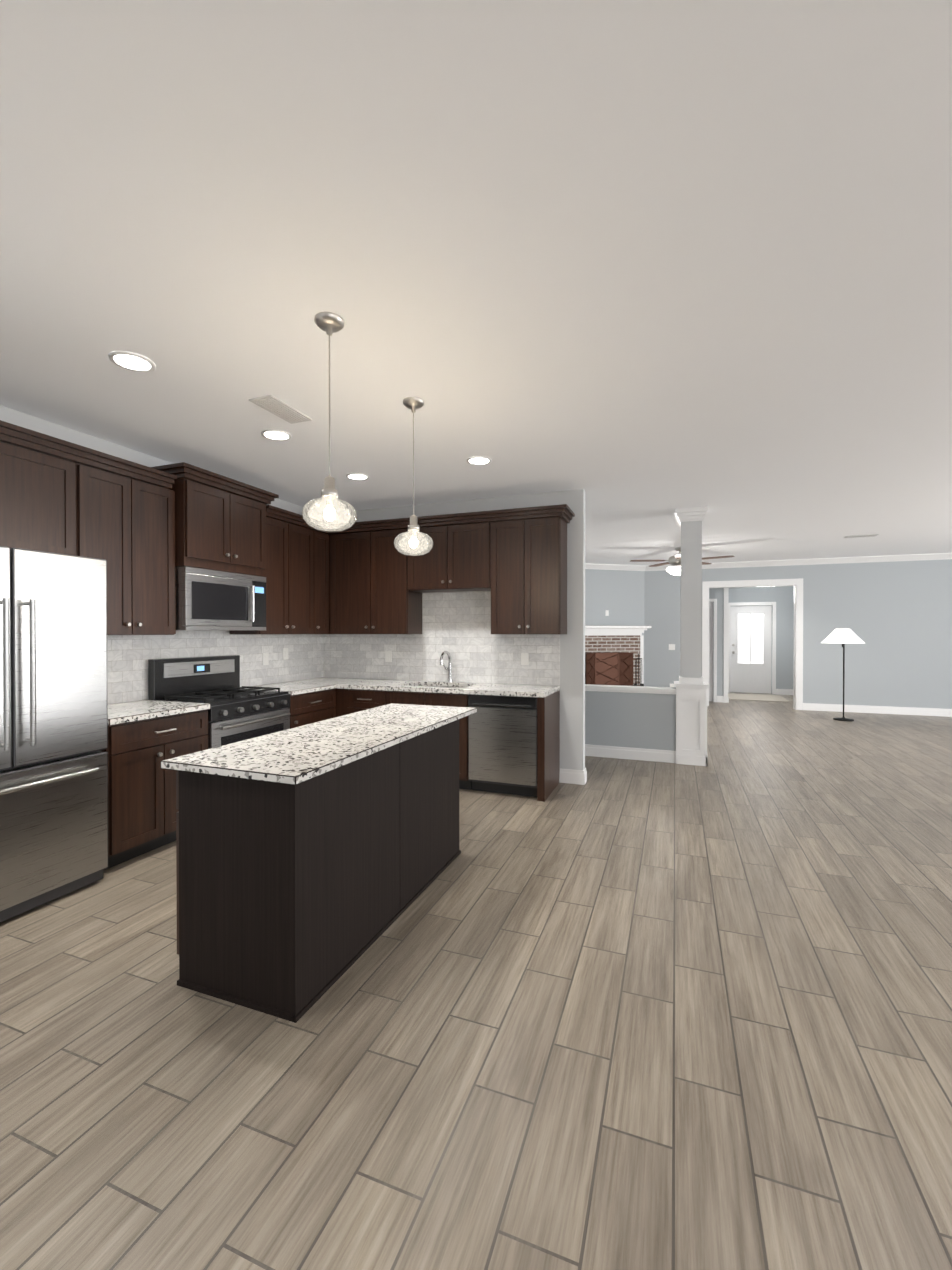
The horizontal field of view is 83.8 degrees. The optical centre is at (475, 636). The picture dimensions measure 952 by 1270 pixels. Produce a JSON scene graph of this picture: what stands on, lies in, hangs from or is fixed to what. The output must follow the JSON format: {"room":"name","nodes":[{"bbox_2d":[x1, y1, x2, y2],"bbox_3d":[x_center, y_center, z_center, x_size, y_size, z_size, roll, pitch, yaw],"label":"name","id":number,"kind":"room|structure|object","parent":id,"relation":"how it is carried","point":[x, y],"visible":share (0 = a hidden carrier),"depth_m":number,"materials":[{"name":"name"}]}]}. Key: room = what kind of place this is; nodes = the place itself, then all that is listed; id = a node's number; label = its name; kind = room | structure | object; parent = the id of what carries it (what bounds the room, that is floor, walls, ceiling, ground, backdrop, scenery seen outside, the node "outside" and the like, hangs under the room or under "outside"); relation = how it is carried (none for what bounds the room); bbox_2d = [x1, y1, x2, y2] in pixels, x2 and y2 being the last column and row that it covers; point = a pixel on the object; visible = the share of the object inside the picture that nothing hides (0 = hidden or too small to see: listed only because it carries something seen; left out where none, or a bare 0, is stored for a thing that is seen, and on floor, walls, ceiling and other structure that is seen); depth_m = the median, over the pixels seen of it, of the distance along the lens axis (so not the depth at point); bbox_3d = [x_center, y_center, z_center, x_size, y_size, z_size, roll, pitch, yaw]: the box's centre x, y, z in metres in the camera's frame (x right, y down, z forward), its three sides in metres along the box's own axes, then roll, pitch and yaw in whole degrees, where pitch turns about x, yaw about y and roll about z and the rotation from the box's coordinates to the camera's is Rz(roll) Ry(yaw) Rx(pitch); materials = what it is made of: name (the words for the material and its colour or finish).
{"room":"kitchen and living room","nodes":[
{"label":"kitchen and living room","id":0,"kind":"room"},
{"bbox_2d":[0,405,321,704],"bbox_3d":[-2.490,0.012,4.136,0.150,2.750,4.165,0,0,21],"label":"wall","id":1,"kind":"structure","parent":0,"point":[21,419],"depth_m":3.57,"materials":[{"name":"grey paint"}]},
{"bbox_2d":[0,432,83,556],"bbox_3d":[-2.650,-0.761,2.987,0.336,0.630,0.556,0,0,21],"label":"upper cabinet","id":2,"kind":"object","parent":1,"relation":"attached to","point":[42,505],"depth_m":3.00,"materials":[{"name":"brown wood"}]},
{"bbox_2d":[80,456,143,634],"bbox_3d":[-2.494,-0.544,3.404,0.336,1.070,0.463,0,0,21],"label":"upper cabinet","id":3,"kind":"object","parent":1,"relation":"attached to","point":[143,531],"depth_m":3.43,"materials":[{"name":"brown wood"}]},
{"bbox_2d":[144,476,175,634],"bbox_3d":[-2.385,-0.546,3.694,0.336,1.070,0.392,0,0,21],"label":"upper cabinet","id":4,"kind":"object","parent":1,"relation":"attached to","point":[159,495],"depth_m":3.70,"materials":[{"name":"brown wood"}]},
{"bbox_2d":[160,472,239,573],"bbox_3d":[-2.191,-0.835,4.079,0.426,0.654,0.460,0,0,21],"label":"upper cabinet","id":5,"kind":"object","parent":1,"relation":"attached to","point":[207,511],"depth_m":3.96,"materials":[{"name":"brown wood"}]},
{"bbox_2d":[107,630,322,703],"bbox_3d":[-2.221,-0.024,4.630,0.006,0.985,2.840,0,0,21],"label":"tile backsplash","id":6,"kind":"structure","parent":1,"relation":"attached to","point":[128,656],"depth_m":4.56,"materials":[{"name":"tile"}]},
{"bbox_2d":[263,653,268,664],"bbox_3d":[-2.029,0.220,5.115,0.007,0.115,0.075,0,0,21],"label":"outlet","id":7,"kind":"object","parent":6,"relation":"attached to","point":[265,659],"visible":1,"depth_m":5.11,"materials":[{"name":"white plastic"}]},
{"bbox_2d":[283,648,287,659],"bbox_3d":[-1.930,0.178,5.377,0.009,0.115,0.075,0,0,21],"label":"light switch","id":8,"kind":"object","parent":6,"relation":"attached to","point":[285,653],"visible":1,"depth_m":5.37,"materials":[{"name":"white plastic"}]},
{"bbox_2d":[175,566,265,629],"bbox_3d":[-2.111,-0.277,4.237,0.456,0.455,0.799,0,0,21],"label":"microwave","id":9,"kind":"object","parent":1,"relation":"attached to","point":[206,599],"visible":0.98,"depth_m":4.07,"materials":[{"name":"silver metal"}]},
{"bbox_2d":[240,488,267,579],"bbox_3d":[-2.070,-0.838,4.402,0.426,0.654,0.462,0,0,21],"label":"upper cabinet","id":10,"kind":"object","parent":1,"relation":"attached to","point":[253,508],"depth_m":4.41,"materials":[{"name":"brown wood"}]},
{"bbox_2d":[229,512,295,633],"bbox_3d":[-1.954,-0.554,4.842,0.336,1.070,0.431,0,0,21],"label":"upper cabinet","id":11,"kind":"object","parent":1,"relation":"attached to","point":[281,582],"depth_m":4.84,"materials":[{"name":"brown wood"}]},
{"bbox_2d":[296,520,311,633],"bbox_3d":[-1.834,-0.556,5.162,0.336,1.070,0.488,0,0,21],"label":"upper cabinet","id":12,"kind":"object","parent":1,"relation":"attached to","point":[303,531],"depth_m":5.14,"materials":[{"name":"brown wood"}]},
{"bbox_2d":[312,524,331,633],"bbox_3d":[-1.700,-0.558,5.423,0.402,1.070,0.331,0,0,21],"label":"upper cabinet","id":13,"kind":"object","parent":1,"relation":"attached to","point":[321,540],"depth_m":5.40,"materials":[{"name":"brown wood"}]},
{"bbox_2d":[322,489,584,769],"bbox_3d":[-0.344,0.002,5.498,2.910,2.750,0.105,0,0,21],"label":"wall","id":14,"kind":"structure","parent":0,"point":[572,698],"depth_m":4.99,"materials":[{"name":"grey paint"}]},
{"bbox_2d":[332,524,375,633],"bbox_3d":[-1.226,-0.559,5.548,0.571,1.070,0.396,0,0,21],"label":"upper cabinet","id":15,"kind":"object","parent":14,"relation":"attached to","point":[354,548],"depth_m":5.41,"materials":[{"name":"brown wood"}]},
{"bbox_2d":[385,651,391,661],"bbox_3d":[-0.933,0.216,5.652,0.075,0.115,0.007,0,0,21],"label":"outlet","id":16,"kind":"object","parent":14,"relation":"attached to","point":[388,656],"visible":1,"depth_m":5.65,"materials":[{"name":"white plastic"}]},
{"bbox_2d":[376,524,427,633],"bbox_3d":[-0.806,-0.558,5.422,0.538,1.070,0.336,0,0,21],"label":"upper cabinet","id":17,"kind":"object","parent":14,"relation":"attached to","point":[398,608],"depth_m":5.27,"materials":[{"name":"brown wood"}]},
{"bbox_2d":[412,520,439,592],"bbox_3d":[-0.386,-0.772,5.263,0.485,0.640,0.336,0,0,21],"label":"upper cabinet","id":18,"kind":"object","parent":14,"relation":"attached to","point":[426,567],"depth_m":5.12,"materials":[{"name":"brown wood"}]},
{"bbox_2d":[323,591,559,685],"bbox_3d":[-0.457,-0.001,5.481,2.670,0.925,0.006,0,0,21],"label":"tile backsplash","id":19,"kind":"structure","parent":14,"relation":"attached to","point":[456,626],"depth_m":5.40,"materials":[{"name":"tile"}]},
{"bbox_2d":[440,516,491,591],"bbox_3d":[-0.042,-0.771,5.133,0.486,0.640,0.336,0,0,21],"label":"upper cabinet","id":20,"kind":"object","parent":14,"relation":"attached to","point":[465,545],"depth_m":4.98,"materials":[{"name":"brown wood"}]},
{"bbox_2d":[480,516,515,633],"bbox_3d":[0.337,-0.555,4.993,0.450,1.070,0.336,0,0,21],"label":"upper cabinet","id":21,"kind":"object","parent":14,"relation":"attached to","point":[503,590],"depth_m":4.85,"materials":[{"name":"brown wood"}]},
{"bbox_2d":[521,653,528,664],"bbox_3d":[0.471,0.220,5.124,0.075,0.115,0.007,0,0,21],"label":"outlet","id":22,"kind":"object","parent":14,"relation":"attached to","point":[524,658],"visible":1,"depth_m":5.12,"materials":[{"name":"white plastic"}]},
{"bbox_2d":[516,512,567,633],"bbox_3d":[0.618,-0.554,4.887,0.384,1.070,0.336,0,0,21],"label":"upper cabinet","id":23,"kind":"object","parent":14,"relation":"attached to","point":[541,537],"depth_m":4.74,"materials":[{"name":"brown wood"}]},
{"bbox_2d":[0,692,951,1269],"bbox_3d":[3.746,1.419,3.756,12.300,0.060,18.500,0,0,21],"label":"floor","id":24,"kind":"structure","parent":0,"point":[624,1014],"depth_m":1.79,"materials":[{"name":"brown wood"}]},
{"bbox_2d":[0,546,107,921],"bbox_3d":[-2.534,0.480,2.690,0.727,1.835,0.930,0,0,21],"label":"refrigerator","id":25,"kind":"object","parent":24,"relation":"on","point":[53,743],"visible":1,"depth_m":2.74,"materials":[{"name":"grey metal"}]},
{"bbox_2d":[100,702,209,870],"bbox_3d":[-2.302,0.954,3.530,0.616,0.876,0.709,0,0,21],"label":"base cabinet","id":26,"kind":"object","parent":24,"relation":"on","point":[146,738],"depth_m":3.33,"materials":[{"name":"black wood"}]},
{"bbox_2d":[148,655,290,748],"bbox_3d":[-1.995,0.777,4.241,0.668,1.213,0.830,0,0,21],"label":"range","id":27,"kind":"object","parent":24,"relation":"on","point":[237,712],"visible":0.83,"depth_m":4.14,"materials":[{"name":"grey metal"}]},
{"bbox_2d":[260,686,335,728],"bbox_3d":[-1.761,0.944,4.968,0.616,0.874,0.679,0,0,21],"label":"base cabinet","id":28,"kind":"object","parent":24,"relation":"on","point":[309,704],"depth_m":4.82,"materials":[{"name":"black wood"}]},
{"bbox_2d":[161,703,476,1022],"bbox_3d":[-0.626,0.943,2.863,0.660,0.905,1.840,0,0,21],"label":"kitchen island","id":29,"kind":"object","parent":24,"relation":"on","point":[315,860],"visible":1,"depth_m":2.12,"materials":[{"name":"wood"}]},
{"bbox_2d":[289,677,559,801],"bbox_3d":[-0.579,0.922,5.179,2.681,0.915,0.652,0,0,21],"label":"base cabinet","id":30,"kind":"object","parent":24,"relation":"on","point":[353,695],"visible":0.42,"depth_m":4.81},
{"bbox_2d":[440,651,452,681],"bbox_3d":[-0.330,0.302,5.278,0.124,0.321,0.256,0,0,21],"label":"faucet","id":31,"kind":"object","parent":30,"relation":"on","point":[449,668],"visible":1,"depth_m":5.34,"materials":[{"name":"silver metal"}]},
{"bbox_2d":[468,694,536,796],"bbox_3d":[0.297,0.945,4.774,0.619,0.870,0.482,0,0,21],"label":"dishwasher","id":32,"kind":"object","parent":24,"relation":"on","point":[502,744],"visible":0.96,"depth_m":4.57,"materials":[{"name":"grey metal"}]},
{"bbox_2d":[585,625,651,685],"bbox_3d":[2.527,0.569,10.102,1.900,1.550,0.616,0,0,-16],"label":"fireplace","id":33,"kind":"object","parent":24,"relation":"on","point":[614,655],"visible":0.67,"depth_m":10.22,"materials":[{"name":"brick"}]},
{"bbox_2d":[674,506,708,756],"bbox_3d":[2.356,0.000,5.817,0.346,2.749,0.346,0,0,21],"label":"column","id":34,"kind":"structure","parent":24,"relation":"on","point":[690,685],"depth_m":5.70,"materials":[{"name":"white paint"}]},
{"bbox_2d":[728,693,789,701],"bbox_3d":[6.080,1.327,11.531,1.100,0.011,1.200,0,0,21],"label":"rug","id":35,"kind":"object","parent":24,"relation":"on","point":[758,697],"visible":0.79,"depth_m":11.47,"materials":[{"name":"beige carpet"}]},
{"bbox_2d":[821,629,864,720],"bbox_3d":[5.904,0.613,8.542,0.600,1.476,0.600,0,0,21],"label":"floor lamp","id":36,"kind":"object","parent":24,"relation":"on","point":[843,637],"visible":0.98,"depth_m":8.43,"materials":[{"name":"white fabric"}]},
{"bbox_2d":[0,0,951,565],"bbox_3d":[3.746,-1.401,3.735,12.300,0.080,18.500,0,0,21],"label":"ceiling","id":37,"kind":"structure","parent":0,"point":[638,272],"depth_m":1.86,"materials":[{"name":"white paint"}]},
{"bbox_2d":[108,351,155,372],"bbox_3d":[-1.690,-1.348,2.610,0.196,0.007,0.196,0,0,21],"label":"recessed light","id":38,"kind":"object","parent":37,"relation":"in","point":[131,361],"visible":1,"depth_m":2.60,"materials":[{"name":"white plastic"}]},
{"bbox_2d":[261,429,291,440],"bbox_3d":[-1.346,-1.355,3.576,0.196,0.007,0.196,0,0,21],"label":"recessed light","id":39,"kind":"object","parent":37,"relation":"in","point":[275,435],"visible":0.96,"depth_m":3.57,"materials":[{"name":"white plastic"}]},
{"bbox_2d":[249,395,311,423],"bbox_3d":[-1.160,-1.350,3.169,0.160,0.012,0.360,0,0,21],"label":"ceiling vent","id":40,"kind":"object","parent":37,"relation":"in","point":[280,408],"visible":0.98,"depth_m":3.14,"materials":[{"name":"grey metal"}]},
{"bbox_2d":[302,312,356,531],"bbox_3d":[-0.626,-0.900,2.267,0.228,0.898,0.228,0,0,21],"label":"pendant light","id":41,"kind":"object","parent":37,"relation":"hanging from","point":[329,323],"visible":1,"depth_m":2.26,"materials":[{"name":"glass"}]},
{"bbox_2d":[346,473,368,480],"bbox_3d":[-1.013,-1.362,4.531,0.196,0.007,0.196,0,0,21],"label":"recessed light","id":42,"kind":"object","parent":37,"relation":"in","point":[355,476],"visible":0.94,"depth_m":4.52,"materials":[{"name":"white"}]},
{"bbox_2d":[394,397,432,555],"bbox_3d":[-0.360,-0.911,3.062,0.228,0.888,0.228,0,0,21],"label":"pendant light","id":43,"kind":"object","parent":37,"relation":"hanging from","point":[413,404],"visible":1,"depth_m":3.06,"materials":[{"name":"glass"}]},
{"bbox_2d":[467,456,491,464],"bbox_3d":[0.024,-1.359,4.107,0.196,0.007,0.196,0,0,21],"label":"recessed light","id":44,"kind":"object","parent":37,"relation":"in","point":[478,460],"visible":0.98,"depth_m":4.10,"materials":[{"name":"white plastic"}]},
{"bbox_2d":[630,547,733,574],"bbox_3d":[3.185,-1.082,8.269,1.502,0.620,1.432,0,0,21],"label":"ceiling fan","id":45,"kind":"object","parent":37,"relation":"hanging from","point":[675,561],"visible":0.48,"depth_m":8.26,"materials":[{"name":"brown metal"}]},
{"bbox_2d":[844,534,878,537],"bbox_3d":[5.300,-1.379,7.302,0.360,0.012,0.160,0,0,21],"label":"ceiling vent","id":46,"kind":"object","parent":37,"relation":"in","point":[868,535],"visible":1,"depth_m":7.29,"materials":[{"name":"grey metal"}]},
{"bbox_2d":[585,569,643,683],"bbox_3d":[2.429,-0.034,10.446,1.959,2.750,0.100,0,0,-16],"label":"wall","id":47,"kind":"structure","parent":0,"point":[618,595],"depth_m":10.48,"materials":[{"name":"grey paint"}]},
{"bbox_2d":[585,553,951,570],"bbox_3d":[5.750,-1.330,6.511,10.500,0.100,6.094,0,0,21],"label":"crown molding","id":48,"kind":"structure","parent":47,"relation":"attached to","point":[888,558],"depth_m":9.67,"materials":[{"name":"white paint"}]},
{"bbox_2d":[585,684,675,750],"bbox_3d":[1.182,0.969,6.211,2.170,0.805,0.190,0,0,21],"label":"wall","id":49,"kind":"structure","parent":0,"point":[643,717],"depth_m":5.93,"materials":[{"name":"grey paint"}]},
{"bbox_2d":[709,588,720,701],"bbox_3d":[4.221,-0.039,11.109,1.650,2.750,0.120,0,0,21],"label":"wall","id":50,"kind":"structure","parent":0,"point":[714,593],"depth_m":10.78,"materials":[{"name":"grey paint"}]},
{"bbox_2d":[709,602,713,700],"bbox_3d":[4.722,0.315,10.867,0.264,2.023,0.121,0,0,21],"label":"closet door","id":51,"kind":"structure","parent":50,"relation":"in","point":[711,606],"depth_m":10.86,"materials":[{"name":"white"}]},
{"bbox_2d":[721,588,729,695],"bbox_3d":[5.411,-0.043,11.703,0.140,2.750,2.070,0,0,21],"label":"wall","id":52,"kind":"structure","parent":0,"point":[722,589],"depth_m":10.75,"materials":[{"name":"grey paint"}]},
{"bbox_2d":[559,689,951,784],"bbox_3d":[4.255,1.327,3.403,11.100,0.130,18.200,0,0,21],"label":"baseboard","id":53,"kind":"structure","parent":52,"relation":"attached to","point":[571,776],"depth_m":6.01,"materials":[{"name":"white"}]},
{"bbox_2d":[730,586,793,693],"bbox_3d":[6.563,-0.047,12.312,1.590,2.750,0.120,0,0,21],"label":"wall","id":54,"kind":"structure","parent":0,"point":[782,597],"depth_m":12.10,"materials":[{"name":"grey paint"}]},
{"bbox_2d":[730,606,771,693],"bbox_3d":[6.391,0.304,12.337,0.866,2.023,0.128,0,0,21],"label":"front door","id":55,"kind":"structure","parent":54,"relation":"in","point":[750,648],"depth_m":12.35,"materials":[{"name":"white wood"}]},
{"bbox_2d":[644,559,951,708],"bbox_3d":[6.846,-0.026,9.439,10.500,2.750,0.140,0,0,21],"label":"wall","id":56,"kind":"structure","parent":0,"point":[895,617],"depth_m":9.37,"materials":[{"name":"grey paint"}]},
{"bbox_2d":[669,644,674,649],"bbox_3d":[3.871,0.211,10.478,0.120,0.115,0.009,0,0,21],"label":"light switch","id":57,"kind":"object","parent":56,"relation":"attached to","point":[671,646],"visible":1,"depth_m":10.47,"materials":[{"name":"white plastic"}]},
{"bbox_2d":[702,578,802,709],"bbox_3d":[5.206,0.142,10.057,1.695,2.405,0.180,0,0,21],"label":"trim","id":58,"kind":"structure","parent":56,"relation":"attached to","point":[797,584],"depth_m":10.24,"materials":[{"name":"white"}]}
]}

